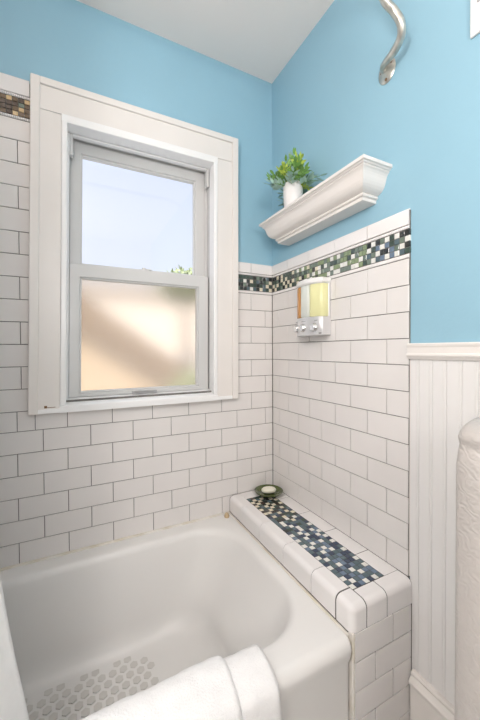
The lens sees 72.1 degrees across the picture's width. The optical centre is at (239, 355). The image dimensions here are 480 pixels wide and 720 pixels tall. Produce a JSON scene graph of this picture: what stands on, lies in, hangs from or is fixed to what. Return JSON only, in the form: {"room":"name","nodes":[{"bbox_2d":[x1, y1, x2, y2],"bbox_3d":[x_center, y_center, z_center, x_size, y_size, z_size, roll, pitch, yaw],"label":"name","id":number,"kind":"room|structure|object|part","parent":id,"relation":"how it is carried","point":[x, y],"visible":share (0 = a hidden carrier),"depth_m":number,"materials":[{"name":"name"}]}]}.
{"room":"bathroom","nodes":[
{"label":"bathroom","id":0,"kind":"room"},
{"bbox_2d":[0,0,272,567],"bbox_3d":[-0.676,-0.083,1.282,2.040,2.469,0.152,-1,1,-27],"label":"wall","id":1,"kind":"structure","parent":0,"point":[69,481],"depth_m":1.30,"materials":[{"name":"white tile"}]},
{"bbox_2d":[28,73,237,414],"bbox_3d":[-0.411,-0.387,1.397,0.824,1.180,0.180,-1,1,-27],"label":"window","id":2,"kind":"structure","parent":1,"relation":"in","point":[95,331],"depth_m":1.34,"materials":[{"name":"white paint"}]},
{"bbox_3d":[-0.411,0.181,1.405,0.761,0.042,0.180,-1,1,-27],"label":"sill","id":3,"kind":"part","parent":2,"relation":"part of","materials":[{"name":"white paint"}]},
{"bbox_3d":[-0.421,-0.586,1.431,0.576,0.536,0.028,-1,1,-27],"label":"sash","id":4,"kind":"part","parent":2,"relation":"part of","materials":[{"name":"grey plastic"}]},
{"bbox_3d":[-0.406,-0.098,1.398,0.576,0.515,0.032,-1,1,-27],"label":"sash","id":5,"kind":"part","parent":2,"relation":"part of","materials":[{"name":"grey plastic"}]},
{"bbox_3d":[-0.411,-0.081,1.397,0.488,0.447,0.003,-1,1,-27],"label":"pane","id":6,"kind":"part","parent":2,"relation":"part of","materials":[{"name":"beige glass"}]},
{"bbox_3d":[-0.391,-0.346,1.356,0.626,1.048,0.083,-1,1,-27],"label":"stop molding","id":7,"kind":"part","parent":2,"relation":"part of","materials":[{"name":"white paint"}]},
{"bbox_3d":[-0.398,0.153,1.380,0.100,0.014,0.018,-1,1,-27],"label":"lift handle","id":8,"kind":"part","parent":2,"relation":"part of","materials":[{"name":"grey plastic"}]},
{"bbox_2d":[76,0,333,83],"bbox_3d":[-0.071,-1.425,0.056,2.040,0.250,2.850,-1,1,-27],"label":"ceiling","id":9,"kind":"structure","parent":0,"point":[257,38],"depth_m":1.32,"materials":[{"name":"white paint"}]},
{"bbox_2d":[272,0,479,577],"bbox_3d":[0.823,-0.077,0.451,0.122,2.469,2.708,-1,1,-27],"label":"wall","id":10,"kind":"structure","parent":0,"point":[404,268],"depth_m":1.08,"materials":[{"name":"blue paint"}]},
{"bbox_2d":[293,277,330,336],"bbox_3d":[0.272,-0.186,1.307,0.082,0.220,0.163,-1,1,-27],"label":"soap dispenser","id":11,"kind":"object","parent":10,"relation":"attached to","point":[313,294],"visible":1,"depth_m":1.25,"materials":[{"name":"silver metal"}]},
{"bbox_3d":[0.277,-0.285,1.308,0.069,0.023,0.163,-1,1,-27],"label":"lid","id":12,"kind":"part","parent":11,"relation":"part of","materials":[{"name":"white plastic"}]},
{"bbox_3d":[0.304,-0.185,1.323,0.012,0.214,0.159,-1,1,-27],"label":"plate","id":13,"kind":"part","parent":11,"relation":"part of","materials":[{"name":"white plastic"}]},
{"bbox_2d":[259,154,391,245],"bbox_3d":[0.279,-0.543,1.259,0.123,0.097,0.604,-1,1,-27],"label":"wall shelf","id":14,"kind":"object","parent":10,"relation":"attached to","point":[356,187],"visible":1,"depth_m":1.14,"materials":[{"name":"white paint"}]},
{"bbox_2d":[265,148,327,207],"bbox_3d":[0.189,-0.727,1.340,0.192,0.268,0.317,-1,1,-27],"label":"potted plant","id":15,"kind":"object","parent":14,"relation":"on","point":[291,175],"visible":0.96,"depth_m":1.31,"materials":[{"name":"green plant"}]},
{"bbox_3d":[0.218,-0.647,1.356,0.080,0.106,0.080,-1,1,-27],"label":"pot","id":16,"kind":"part","parent":15,"relation":"part of","materials":[{"name":"white ceramic"}]},
{"bbox_3d":[0.197,-0.744,1.345,0.160,0.172,0.254,-1,1,-27],"label":"stem","id":17,"kind":"part","parent":15,"relation":"part of","materials":[{"name":"green plant"}]},
{"bbox_2d":[379,0,405,84],"bbox_3d":[-0.328,-0.956,0.582,1.808,0.238,0.144,-1,1,-27],"label":"curtain rod","id":18,"kind":"object","parent":10,"relation":"attached to","point":[387,67],"visible":1,"depth_m":0.93,"materials":[{"name":"metal"}]},
{"bbox_2d":[0,576,28,719],"bbox_3d":[-0.726,-0.060,0.406,0.805,2.014,0.179,-1,1,-27],"label":"shower curtain","id":19,"kind":"object","parent":18,"relation":"hanging from","point":[13,706],"visible":1,"depth_m":0.64,"materials":[{"name":"white fabric"}]},
{"bbox_2d":[409,669,454,719],"bbox_3d":[0.916,1.046,0.153,0.030,0.232,1.823,-1,1,-27],"label":"baseboard","id":20,"kind":"structure","parent":10,"relation":"attached to","point":[426,703],"depth_m":0.92,"materials":[{"name":"white paint"}]},
{"bbox_2d":[406,342,479,360],"bbox_3d":[0.911,0.000,0.146,0.018,0.046,1.842,-1,1,-27],"label":"chair rail","id":21,"kind":"object","parent":10,"relation":"attached to","point":[466,351],"visible":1,"depth_m":0.86,"materials":[{"name":"white paint"}]},
{"bbox_2d":[410,359,479,705],"bbox_3d":[0.920,0.494,0.155,0.006,0.965,1.836,-1,1,-27],"label":"wainscoting","id":22,"kind":"structure","parent":10,"relation":"attached to","point":[445,394],"depth_m":0.90,"materials":[{"name":"white paint"}]},
{"bbox_2d":[470,0,479,38],"bbox_3d":[0.595,-0.835,0.752,0.011,0.117,0.130,-1,1,-27],"label":"wall plate","id":23,"kind":"object","parent":10,"relation":"attached to","point":[474,4],"visible":1,"depth_m":0.80,"materials":[{"name":"white plastic"}]},
{"bbox_3d":[0.593,-0.835,0.751,0.002,0.095,0.110,-1,1,-27],"label":"raised panel","id":24,"kind":"part","parent":23,"relation":"part of","materials":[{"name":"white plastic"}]},
{"bbox_3d":[-0.057,1.218,0.101,2.040,0.100,2.850,-1,1,-27],"label":"floor","id":25,"kind":"structure","parent":0,"visible":0},
{"bbox_2d":[0,511,351,719],"bbox_3d":[-0.571,0.947,0.844,1.562,0.422,0.760,-1,1,-27],"label":"bathtub","id":26,"kind":"object","parent":25,"relation":"on","point":[94,627],"visible":0.79,"depth_m":1.14,"materials":[{"name":"ceramic"}]},
{"bbox_2d":[80,644,281,719],"bbox_3d":[-0.161,0.898,0.678,0.519,0.411,0.178,-1,1,-27],"label":"bath towel","id":27,"kind":"object","parent":26,"relation":"on","point":[242,685],"visible":1,"depth_m":0.69,"materials":[{"name":"white fabric"}]},
{"bbox_2d":[230,490,411,719],"bbox_3d":[0.230,0.900,1.252,0.242,0.493,0.756,-1,1,-27],"label":"tiled ledge","id":28,"kind":"object","parent":25,"relation":"on","point":[370,598],"visible":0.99,"depth_m":0.96,"materials":[{"name":"white tile"}]},
{"bbox_2d":[255,484,282,497],"bbox_3d":[0.134,0.638,1.534,0.132,0.022,0.132,-1,1,-27],"label":"soap dish","id":29,"kind":"object","parent":28,"relation":"on","point":[279,490],"visible":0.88,"depth_m":1.53,"materials":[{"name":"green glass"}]},
{"bbox_2d":[261,486,275,492],"bbox_3d":[0.134,0.626,1.534,0.067,0.024,0.050,-1,1,-27],"label":"soap bar","id":30,"kind":"object","parent":29,"relation":"in","point":[268,489],"visible":1,"depth_m":1.52,"materials":[{"name":"beige"}]},
{"bbox_2d":[455,417,479,719],"bbox_3d":[0.575,0.636,0.478,0.207,1.045,0.401,-1,1,-27],"label":"radiator","id":31,"kind":"object","parent":25,"relation":"on","point":[467,561],"visible":1,"depth_m":0.58,"materials":[{"name":"white metal"}]},
{"label":"outside","id":32,"kind":"structure","parent":0,"visible":0},
{"bbox_3d":[-13.490,1.210,28.472,80.000,0.100,59.800,-1,1,-27],"label":"ground","id":33,"kind":"structure","parent":32,"visible":0},
{"bbox_2d":[167,266,191,274],"bbox_3d":[-1.762,-0.796,11.084,2.036,4.379,2.038,-1,1,-27],"label":"tree","id":34,"kind":"object","parent":33,"relation":"on","point":[180,269],"visible":0.02,"depth_m":10.56,"materials":[{"name":"green plant"}]}
]}

